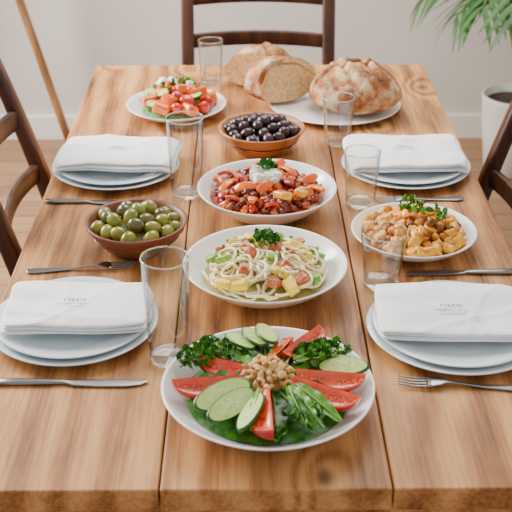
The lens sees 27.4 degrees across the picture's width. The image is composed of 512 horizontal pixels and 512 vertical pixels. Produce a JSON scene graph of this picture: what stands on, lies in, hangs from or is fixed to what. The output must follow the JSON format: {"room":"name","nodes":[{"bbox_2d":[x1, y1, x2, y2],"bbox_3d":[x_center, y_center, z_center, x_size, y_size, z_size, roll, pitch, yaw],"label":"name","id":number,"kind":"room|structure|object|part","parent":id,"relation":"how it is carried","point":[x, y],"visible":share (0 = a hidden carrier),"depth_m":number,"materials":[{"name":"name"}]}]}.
{"room":"dining room","nodes":[
{"label":"dining room","id":0,"kind":"room"},
{"bbox_2d":[0,0,511,114],"bbox_3d":[-0.002,-1.689,4.029,4.400,2.600,0.100,0,28,0],"label":"wall","id":1,"kind":"structure","parent":0,"point":[75,37],"depth_m":4.39,"materials":[{"name":"white paint"}]},
{"bbox_2d":[0,113,481,139],"bbox_3d":[-0.002,-0.562,4.560,4.180,0.110,0.020,0,28,0],"label":"baseboard","id":2,"kind":"structure","parent":1,"relation":"attached to","point":[464,125],"depth_m":4.55,"materials":[{"name":"white"}]},
{"bbox_2d":[0,138,511,303],"bbox_3d":[0.022,0.747,2.323,4.400,0.100,5.400,0,28,0],"label":"floor","id":3,"kind":"structure","parent":0,"point":[13,163],"depth_m":4.15,"materials":[{"name":"brown wood"}]},
{"bbox_2d":[0,58,51,277],"bbox_3d":[-0.323,0.075,2.415,0.589,1.001,0.422,0,28,0],"label":"dining chair","id":4,"kind":"object","parent":3,"relation":"on","point":[38,173],"visible":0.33,"depth_m":2.37,"materials":[{"name":"brown wood"}]},
{"bbox_3d":[-0.560,-0.231,2.250,0.046,0.054,0.380,0,28,0],"label":"rail","id":5,"kind":"part","parent":4,"relation":"part of","materials":[{"name":"brown wood"}]},
{"bbox_3d":[-0.516,0.165,2.246,0.186,1.000,0.042,0,28,0],"label":"post","id":6,"kind":"part","parent":4,"relation":"part of","materials":[{"name":"brown wood"}]},
{"bbox_3d":[-0.523,-0.117,2.311,0.046,0.054,0.380,0,28,0],"label":"rail","id":7,"kind":"part","parent":4,"relation":"part of","materials":[{"name":"brown wood"}]},
{"bbox_3d":[-0.520,-0.013,2.581,0.186,1.000,0.042,0,28,0],"label":"post","id":8,"kind":"part","parent":4,"relation":"part of","materials":[{"name":"brown wood"}]},
{"bbox_2d":[15,0,69,142],"bbox_3d":[-1.088,-1.134,3.828,0.653,1.792,0.596,0,28,0],"label":"tripod floor lamp","id":9,"kind":"object","parent":3,"relation":"on","point":[23,11],"visible":0.87,"depth_m":4.23,"materials":[{"name":"brown wood"}]},
{"bbox_2d":[0,65,511,511],"bbox_3d":[0.019,0.210,2.428,0.956,0.750,1.870,0,28,0],"label":"dining table","id":10,"kind":"object","parent":3,"relation":"on","point":[447,447],"visible":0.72,"depth_m":1.63,"materials":[{"name":"brown wood"}]},
{"bbox_2d":[0,378,147,386],"bbox_3d":[-0.289,0.198,1.643,0.240,0.008,0.020,0,28,0],"label":"table knife","id":11,"kind":"object","parent":10,"relation":"on","point":[3,381],"visible":1,"depth_m":1.64,"materials":[{"name":"silver metal"}]},
{"bbox_2d":[0,298,158,365],"bbox_3d":[-0.309,0.114,1.788,0.287,0.020,0.287,0,28,0],"label":"dinner plate","id":12,"kind":"object","parent":10,"relation":"on","point":[143,336],"visible":0.26,"depth_m":1.69,"materials":[{"name":"white ceramic"}]},
{"bbox_2d":[0,276,152,358],"bbox_3d":[-0.309,0.107,1.785,0.266,0.020,0.266,0,28,0],"label":"dinner plate","id":13,"kind":"object","parent":12,"relation":"on","point":[51,346],"visible":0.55,"depth_m":1.72,"materials":[{"name":"white ceramic"}]},
{"bbox_2d":[0,281,152,334],"bbox_3d":[-0.303,0.084,1.776,0.255,0.027,0.165,-1,28,-1],"label":"folded napkin","id":14,"kind":"object","parent":13,"relation":"on","point":[32,307],"visible":1,"depth_m":1.75,"materials":[{"name":"white fabric"}]},
{"bbox_2d":[26,260,133,273],"bbox_3d":[-0.330,0.020,1.972,0.200,0.008,0.028,-3,28,-6],"label":"fork","id":15,"kind":"object","parent":10,"relation":"on","point":[105,264],"visible":1,"depth_m":1.97,"materials":[{"name":"silver metal"}]},
{"bbox_2d":[45,198,116,203],"bbox_3d":[-0.349,-0.116,2.232,0.200,0.008,0.020,1,28,1],"label":"table knife","id":16,"kind":"object","parent":10,"relation":"on","point":[52,200],"visible":0.65,"depth_m":2.23,"materials":[{"name":"silver metal"}]},
{"bbox_2d":[52,157,179,189],"bbox_3d":[-0.316,-0.201,2.381,0.287,0.020,0.287,0,28,0],"label":"dinner plate","id":17,"kind":"object","parent":10,"relation":"on","point":[58,175],"visible":0.27,"depth_m":2.29,"materials":[{"name":"white ceramic"}]},
{"bbox_2d":[60,170,164,184],"bbox_3d":[-0.316,-0.208,2.378,0.266,0.020,0.266,0,28,0],"label":"dinner plate","id":18,"kind":"object","parent":17,"relation":"on","point":[84,176],"visible":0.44,"depth_m":2.31,"materials":[{"name":"white ceramic"}]},
{"bbox_2d":[52,134,182,173],"bbox_3d":[-0.313,-0.235,2.380,0.283,0.034,0.196,1,28,1],"label":"folded napkin","id":19,"kind":"object","parent":18,"relation":"on","point":[107,152],"visible":1,"depth_m":2.34,"materials":[{"name":"white fabric"}]},
{"bbox_2d":[84,198,187,260],"bbox_3d":[-0.231,-0.054,2.029,0.198,0.091,0.198,0,28,0],"label":"bowl","id":20,"kind":"object","parent":10,"relation":"on","point":[125,228],"visible":1,"depth_m":1.99,"materials":[{"name":"ceramic"}]},
{"bbox_2d":[140,246,188,367],"bbox_3d":[-0.141,0.084,1.665,0.077,0.188,0.077,0,28,0],"label":"drinking glass","id":21,"kind":"object","parent":10,"relation":"on","point":[187,260],"visible":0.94,"depth_m":1.64,"materials":[{"name":"clear glass"}]},
{"bbox_2d":[126,76,226,122],"bbox_3d":[-0.205,-0.408,2.699,0.258,0.086,0.258,10,29,17],"label":"salad plate","id":22,"kind":"object","parent":10,"relation":"on","point":[170,95],"visible":0.99,"depth_m":2.67,"materials":[{"name":"white ceramic"}]},
{"bbox_2d":[165,111,203,199],"bbox_3d":[-0.149,-0.211,2.233,0.081,0.177,0.081,0,28,0],"label":"drinking glass","id":23,"kind":"object","parent":10,"relation":"on","point":[166,120],"visible":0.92,"depth_m":2.20,"materials":[{"name":"clear glass"}]},
{"bbox_2d":[198,36,222,81],"bbox_3d":[-0.125,-0.538,2.906,0.069,0.122,0.069,0,28,0],"label":"drinking glass","id":24,"kind":"object","parent":10,"relation":"on","point":[208,36],"visible":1,"depth_m":2.89,"materials":[{"name":"clear glass"}]},
{"bbox_2d":[225,42,289,85],"bbox_3d":[0.021,-0.536,2.904,0.192,0.120,0.112,9,29,16],"label":"bread loaf","id":25,"kind":"object","parent":10,"relation":"on","point":[239,63],"visible":0.38,"depth_m":2.86,"materials":[{"name":"beige food"}]},
{"bbox_2d":[218,111,304,158],"bbox_3d":[0.014,-0.287,2.467,0.204,0.090,0.204,-6,29,-10],"label":"bowl","id":26,"kind":"object","parent":10,"relation":"on","point":[258,134],"visible":1,"depth_m":2.43,"materials":[{"name":"brown ceramic"}]},
{"bbox_2d":[183,225,347,308],"bbox_3d":[0.017,0.014,1.889,0.296,0.102,0.296,0,28,0],"label":"salad bowl","id":27,"kind":"object","parent":10,"relation":"on","point":[252,266],"visible":1,"depth_m":1.86,"materials":[{"name":"white ceramic"}]},
{"bbox_2d":[197,157,336,224],"bbox_3d":[0.023,-0.141,2.169,0.288,0.112,0.288,-7,29,-12],"label":"bowl","id":28,"kind":"object","parent":10,"relation":"on","point":[263,191],"visible":1,"depth_m":2.13,"materials":[{"name":"white ceramic"}]},
{"bbox_2d":[161,323,375,450],"bbox_3d":[0.018,0.190,1.570,0.320,0.090,0.320,23,36,37],"label":"salad plate","id":29,"kind":"object","parent":10,"relation":"on","point":[261,387],"visible":1,"depth_m":1.54,"materials":[{"name":"green food"}]},
{"bbox_2d":[269,93,400,124],"bbox_3d":[0.206,-0.399,2.754,0.346,0.018,0.346,0,28,0],"label":"bread plate","id":30,"kind":"object","parent":10,"relation":"on","point":[303,108],"visible":0.39,"depth_m":2.69,"materials":[{"name":"white ceramic"}]},
{"bbox_2d":[244,56,315,102],"bbox_3d":[0.050,-0.478,2.760,0.191,0.115,0.125,-19,33,-32],"label":"bread loaf","id":31,"kind":"object","parent":30,"relation":"on","point":[275,79],"visible":0.97,"depth_m":2.71,"materials":[{"name":"beige food"}]},
{"bbox_2d":[309,57,401,114],"bbox_3d":[0.257,-0.441,2.692,0.238,0.127,0.222,-3,28,-6],"label":"bread loaf","id":32,"kind":"object","parent":30,"relation":"on","point":[374,89],"visible":0.98,"depth_m":2.63,"materials":[{"name":"brown food"}]},
{"bbox_2d":[323,91,354,145],"bbox_3d":[0.196,-0.326,2.511,0.077,0.117,0.077,0,28,0],"label":"drinking glass","id":33,"kind":"object","parent":10,"relation":"on","point":[334,91],"visible":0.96,"depth_m":2.50,"materials":[{"name":"clear glass"}]},
{"bbox_2d":[344,144,380,209],"bbox_3d":[0.221,-0.164,2.203,0.077,0.122,0.077,0,28,0],"label":"drinking glass","id":34,"kind":"object","parent":10,"relation":"on","point":[345,153],"visible":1,"depth_m":2.18,"materials":[{"name":"clear glass"}]},
{"bbox_2d":[361,220,407,290],"bbox_3d":[0.230,0.003,1.901,0.085,0.110,0.085,0,28,0],"label":"drinking glass","id":35,"kind":"object","parent":10,"relation":"on","point":[406,235],"visible":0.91,"depth_m":1.89,"materials":[{"name":"clear glass"}]},
{"bbox_2d":[342,154,470,188],"bbox_3d":[0.340,-0.204,2.387,0.291,0.020,0.291,0,28,0],"label":"dinner plate","id":36,"kind":"object","parent":10,"relation":"on","point":[462,175],"visible":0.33,"depth_m":2.30,"materials":[{"name":"white ceramic"}]},
{"bbox_2d":[346,158,461,183],"bbox_3d":[0.340,-0.211,2.383,0.270,0.020,0.270,0,28,0],"label":"dinner plate","id":37,"kind":"object","parent":36,"relation":"on","point":[392,177],"visible":0.3,"depth_m":2.31,"materials":[{"name":"white ceramic"}]},
{"bbox_2d":[343,134,467,172],"bbox_3d":[0.336,-0.235,2.383,0.281,0.032,0.197,-1,28,-1],"label":"folded napkin","id":38,"kind":"object","parent":37,"relation":"on","point":[428,152],"visible":0.98,"depth_m":2.35,"materials":[{"name":"white fabric"}]},
{"bbox_2d":[351,194,477,261],"bbox_3d":[0.307,-0.058,2.039,0.244,0.088,0.244,12,30,21],"label":"bowl","id":39,"kind":"object","parent":10,"relation":"on","point":[435,232],"visible":0.98,"depth_m":2.01,"materials":[{"name":"white ceramic"}]},
{"bbox_2d":[374,195,463,201],"bbox_3d":[0.349,-0.123,2.243,0.190,0.008,0.028,-2,28,-3],"label":"fork","id":40,"kind":"object","parent":10,"relation":"on","point":[396,197],"visible":0.91,"depth_m":2.24,"materials":[{"name":"silver metal"}]},
{"bbox_2d":[366,302,511,374],"bbox_3d":[0.334,0.124,1.770,0.297,0.020,0.297,0,28,0],"label":"dinner plate","id":41,"kind":"object","parent":10,"relation":"on","point":[376,337],"visible":0.13,"depth_m":1.67,"materials":[{"name":"white ceramic"}]},
{"bbox_2d":[372,281,511,367],"bbox_3d":[0.334,0.117,1.767,0.276,0.020,0.276,0,28,0],"label":"dinner plate","id":42,"kind":"object","parent":41,"relation":"on","point":[452,354],"visible":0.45,"depth_m":1.70,"materials":[{"name":"white ceramic"}]},
{"bbox_2d":[374,282,511,341],"bbox_3d":[0.326,0.090,1.764,0.249,0.027,0.166,1,28,2],"label":"folded napkin","id":43,"kind":"object","parent":42,"relation":"on","point":[416,311],"visible":1,"depth_m":1.74,"materials":[{"name":"white fabric"}]},
{"bbox_2d":[397,375,511,390],"bbox_3d":[0.334,0.200,1.635,0.225,0.008,0.028,3,28,5],"label":"fork","id":44,"kind":"object","parent":10,"relation":"on","point":[432,381],"visible":1,"depth_m":1.64,"materials":[{"name":"silver metal"}]},
{"bbox_2d":[405,268,511,274],"bbox_3d":[0.382,0.029,1.960,0.210,0.008,0.020,-1,28,-1],"label":"table knife","id":45,"kind":"object","parent":10,"relation":"on","point":[500,271],"visible":1,"depth_m":1.96,"materials":[{"name":"silver metal"}]},
{"bbox_2d":[181,0,334,64],"bbox_3d":[0.009,-0.419,3.344,0.498,1.001,0.589,0,28,0],"label":"dining chair","id":46,"kind":"object","parent":3,"relation":"on","point":[325,40],"visible":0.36,"depth_m":3.40,"materials":[{"name":"brown wood"}]},
{"bbox_3d":[-0.221,-0.510,3.515,0.042,1.000,0.186,0,28,0],"label":"post","id":47,"kind":"part","parent":46,"relation":"part of","materials":[{"name":"brown wood"}]},
{"bbox_3d":[0.007,-0.838,3.390,0.456,0.054,0.046,0,28,0],"label":"rail","id":48,"kind":"part","parent":46,"relation":"part of","materials":[{"name":"brown wood"}]},
{"bbox_3d":[0.007,-0.706,3.418,0.456,0.054,0.046,0,28,0],"label":"rail","id":49,"kind":"part","parent":46,"relation":"part of","materials":[{"name":"brown wood"}]},
{"bbox_3d":[0.235,-0.512,3.518,0.042,1.000,0.186,0,28,0],"label":"post","id":50,"kind":"part","parent":46,"relation":"part of","materials":[{"name":"brown wood"}]},
{"bbox_2d":[409,0,511,178],"bbox_3d":[1.021,-0.771,3.929,0.873,1.073,0.743,0,28,0],"label":"potted palm","id":51,"kind":"object","parent":3,"relation":"on","point":[496,99],"visible":0.92,"depth_m":3.94,"materials":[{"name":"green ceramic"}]},
{"bbox_2d":[482,83,511,178],"bbox_3d":[1.022,-0.492,4.200,0.264,0.325,0.264,0,28,0],"label":"planter","id":52,"kind":"object","parent":51,"relation":"attached to","point":[496,99],"depth_m":4.14,"materials":[{"name":"white ceramic"}]},
{"bbox_2d":[478,101,511,208],"bbox_3d":[0.360,0.090,2.385,0.589,1.001,0.422,0,28,0],"label":"dining chair","id":53,"kind":"object","parent":3,"relation":"on","point":[490,178],"visible":0.19,"depth_m":2.40,"materials":[{"name":"brown wood"}]},
{"bbox_3d":[0.560,-0.102,2.284,0.046,0.054,0.380,0,28,0],"label":"rail","id":54,"kind":"part","parent":53,"relation":"part of","materials":[{"name":"brown wood"}]}
]}

